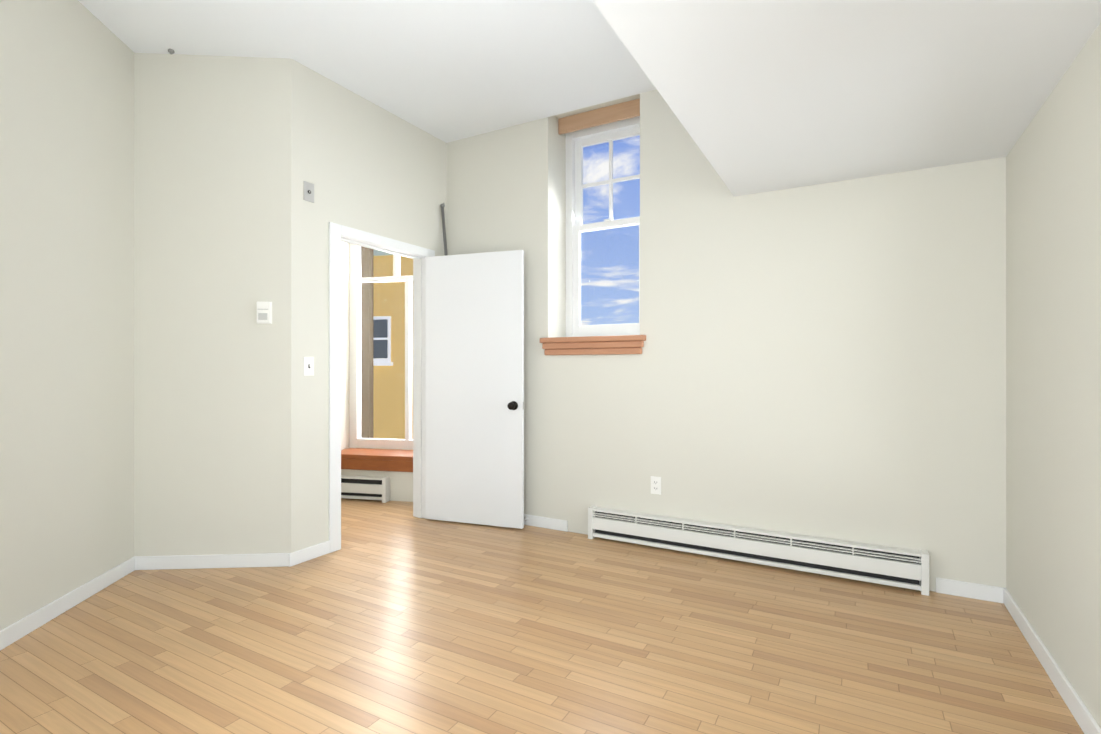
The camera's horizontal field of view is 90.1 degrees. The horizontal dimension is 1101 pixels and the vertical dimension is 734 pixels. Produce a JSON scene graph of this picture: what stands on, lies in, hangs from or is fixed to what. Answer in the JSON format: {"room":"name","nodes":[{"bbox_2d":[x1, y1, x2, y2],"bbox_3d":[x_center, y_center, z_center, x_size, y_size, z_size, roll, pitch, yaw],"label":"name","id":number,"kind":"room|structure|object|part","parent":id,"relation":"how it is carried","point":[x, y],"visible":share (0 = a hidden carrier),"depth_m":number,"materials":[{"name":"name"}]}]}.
{"room":"empty bedroom","nodes":[
{"label":"empty bedroom","id":0,"kind":"room"},
{"bbox_2d":[0,0,133,630],"bbox_3d":[-2.219,-0.422,1.162,0.150,3.200,4.092,0,0,-8],"label":"wall","id":1,"kind":"structure","parent":0,"point":[66,296],"depth_m":2.65,"materials":[{"name":"white paint"}]},
{"bbox_2d":[0,541,329,649],"bbox_3d":[-1.974,1.139,1.713,2.232,0.078,3.680,0,0,29],"label":"baseboard","id":2,"kind":"structure","parent":1,"relation":"attached to","point":[40,617],"depth_m":3.19,"materials":[{"name":"white paint"}]},
{"bbox_2d":[134,53,290,555],"bbox_3d":[-2.046,-0.421,3.301,1.008,3.200,0.150,0,0,-4],"label":"wall","id":3,"kind":"structure","parent":0,"point":[212,267],"depth_m":3.23,"materials":[{"name":"white paint"}]},
{"bbox_2d":[257,301,271,323],"bbox_3d":[-1.686,-0.321,3.234,0.080,0.130,0.031,0,0,-4],"label":"thermostat","id":4,"kind":"object","parent":3,"relation":"attached to","point":[264,312],"visible":1,"depth_m":3.22,"materials":[{"name":"white plastic"}]},
{"bbox_2d":[78,0,655,142],"bbox_3d":[-1.496,-1.921,2.375,6.521,0.180,5.659,0,0,29],"label":"ceiling","id":5,"kind":"structure","parent":0,"point":[446,71],"depth_m":3.14,"materials":[{"name":"white paint"}]},
{"bbox_2d":[168,49,174,54],"bbox_3d":[-2.192,-1.820,3.175,0.032,0.022,0.032,0,0,29],"label":"ceiling hook","id":6,"kind":"object","parent":5,"relation":"attached to","point":[171,51],"visible":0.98,"depth_m":3.17,"materials":[{"name":"grey metal"}]},
{"bbox_2d":[291,59,445,552],"bbox_3d":[-1.149,-0.420,4.079,0.120,3.200,1.807,0,0,29],"label":"wall","id":7,"kind":"structure","parent":0,"point":[361,163],"depth_m":3.47,"materials":[{"name":"white paint"}]},
{"bbox_2d":[304,181,313,202],"bbox_3d":[-1.476,-1.071,3.361,0.010,0.115,0.070,0,0,29],"label":"outlet","id":8,"kind":"object","parent":7,"relation":"attached to","point":[308,191],"visible":1,"depth_m":3.36,"materials":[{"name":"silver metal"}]},
{"bbox_2d":[304,357,313,375],"bbox_3d":[-1.473,-0.005,3.358,0.018,0.115,0.070,0,0,29],"label":"switch plate","id":9,"kind":"object","parent":7,"relation":"attached to","point":[308,366],"visible":1,"depth_m":3.36,"materials":[{"name":"white plastic"}]},
{"bbox_2d":[329,222,434,552],"bbox_3d":[-1.221,0.130,3.950,0.152,2.100,0.990,0,0,29],"label":"door frame","id":10,"kind":"structure","parent":7,"relation":"attached to","point":[338,233],"depth_m":3.69,"materials":[{"name":"white paint"}]},
{"bbox_2d":[425,250,523,528],"bbox_3d":[-0.563,0.161,4.138,0.800,2.014,0.234,0,0,29],"label":"door","id":11,"kind":"structure","parent":10,"relation":"attached to","point":[474,388],"depth_m":4.09,"materials":[{"name":"white paint"}]},
{"bbox_3d":[-0.247,0.280,3.994,0.107,0.066,0.177,0,0,29],"label":"knob","id":12,"kind":"part","parent":11,"relation":"part of","materials":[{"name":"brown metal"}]},
{"bbox_2d":[341,241,412,501],"bbox_3d":[-2.057,-0.420,5.223,2.750,3.200,0.450,0,0,12],"label":"wall","id":13,"kind":"structure","parent":0,"point":[401,486],"depth_m":5.19,"materials":[{"name":"white paint"}]},
{"bbox_2d":[341,448,412,471],"bbox_3d":[-1.443,0.848,5.010,1.096,0.135,0.365,0,0,12],"label":"sill","id":14,"kind":"structure","parent":13,"relation":"attached to","point":[377,459],"depth_m":4.87,"materials":[{"name":"brown wood"}]},
{"bbox_2d":[349,244,412,449],"bbox_3d":[-1.396,-0.390,5.228,1.100,2.340,0.080,0,0,12],"label":"window","id":15,"kind":"structure","parent":13,"relation":"in","point":[356,280],"depth_m":5.29,"materials":[{"name":"white paint"}]},
{"bbox_2d":[0,498,1083,733],"bbox_3d":[-1.496,1.239,2.373,6.521,0.120,5.659,0,0,29],"label":"floor","id":16,"kind":"structure","parent":0,"point":[392,618],"depth_m":2.29,"materials":[{"name":"brown wood"}]},
{"bbox_2d":[341,475,389,502],"bbox_3d":[-2.089,1.074,4.955,1.360,0.212,0.078,0,0,12],"label":"heater","id":17,"kind":"object","parent":16,"relation":"on","point":[365,487],"visible":0.48,"depth_m":4.83,"materials":[{"name":"white metal"}]},
{"bbox_2d":[440,203,447,255],"bbox_3d":[-0.762,-0.069,4.334,0.289,2.499,0.036,0,0,35],"label":"pole","id":18,"kind":"object","parent":16,"relation":"on","point":[442,205],"visible":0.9,"depth_m":4.39,"materials":[{"name":"silver metal"}]},
{"bbox_2d":[588,505,928,595],"bbox_3d":[1.122,1.073,3.335,1.940,0.212,0.078,0,0,29],"label":"heater","id":19,"kind":"object","parent":16,"relation":"on","point":[893,566],"visible":1,"depth_m":3.21,"materials":[{"name":"white metal"}]},
{"bbox_2d":[446,89,1005,591],"bbox_3d":[0.822,-0.421,3.782,3.850,3.200,0.400,0,0,29],"label":"wall","id":20,"kind":"structure","parent":0,"point":[826,361],"depth_m":3.26,"materials":[{"name":"white paint"}]},
{"bbox_2d":[524,514,567,531],"bbox_3d":[-0.367,1.141,4.208,1.119,0.078,0.016,0,0,29],"label":"baseboard","id":21,"kind":"structure","parent":20,"relation":"attached to","point":[537,521],"depth_m":4.01,"materials":[{"name":"white paint"}]},
{"bbox_2d":[540,335,645,354],"bbox_3d":[0.283,-0.149,3.837,0.797,0.127,0.070,0,0,29],"label":"window sill","id":22,"kind":"structure","parent":20,"relation":"attached to","point":[609,345],"depth_m":3.80,"materials":[{"name":"brown wood"}]},
{"bbox_2d":[558,98,639,134],"bbox_3d":[0.371,-1.822,3.997,0.705,0.114,0.023,0,0,29],"label":"window header","id":23,"kind":"object","parent":20,"relation":"attached to","point":[604,115],"visible":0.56,"depth_m":3.99,"materials":[{"name":"brown wood"}]},
{"bbox_2d":[566,116,639,336],"bbox_3d":[0.449,-1.045,4.135,0.707,1.670,0.100,0,0,29],"label":"window","id":24,"kind":"structure","parent":20,"relation":"in","point":[576,143],"depth_m":4.21,"materials":[{"name":"white paint"}]},
{"bbox_3d":[0.448,-1.013,4.133,0.491,1.405,0.042,0,0,29],"label":"window pane glass","id":25,"kind":"part","parent":24,"relation":"part of","materials":[{"name":"clear glass"}]},
{"bbox_2d":[651,476,660,494],"bbox_3d":[0.694,0.779,3.619,0.070,0.115,0.008,0,0,29],"label":"electrical outlet plate","id":26,"kind":"object","parent":20,"relation":"attached to","point":[655,485],"visible":1,"depth_m":3.62,"materials":[{"name":"white plastic"}]},
{"bbox_2d":[593,0,1100,196],"bbox_3d":[0.525,-1.466,0.947,1.319,0.832,4.860,0,0,29],"label":"ceiling soffit","id":27,"kind":"structure","parent":0,"point":[759,96],"depth_m":1.98,"materials":[{"name":"white paint"}]},
{"bbox_2d":[1006,23,1100,727],"bbox_3d":[1.219,-0.422,0.702,0.150,3.200,5.390,0,0,29],"label":"wall","id":28,"kind":"structure","parent":0,"point":[1053,371],"depth_m":2.02,"materials":[{"name":"white paint"}]},
{"bbox_2d":[996,586,1100,733],"bbox_3d":[1.085,1.138,0.632,0.016,0.078,4.840,0,0,29],"label":"baseboard","id":29,"kind":"structure","parent":28,"relation":"attached to","point":[1076,706],"depth_m":2.06,"materials":[{"name":"white paint"}]},
{"label":"outside","id":30,"kind":"structure","parent":0,"visible":0},
{"bbox_2d":[361,246,372,448],"bbox_3d":[-3.944,3.182,8.530,2.560,14.000,0.120,0,0,12],"label":"brick pier","id":31,"kind":"structure","parent":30,"point":[367,351],"depth_m":8.22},
{"bbox_2d":[373,249,412,449],"bbox_3d":[-8.545,3.512,15.542,13.800,13.350,2.120,0,0,12],"label":"building","id":32,"kind":"structure","parent":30,"point":[388,302],"depth_m":13.58,"materials":[{"name":"yellow paint"}]}
]}

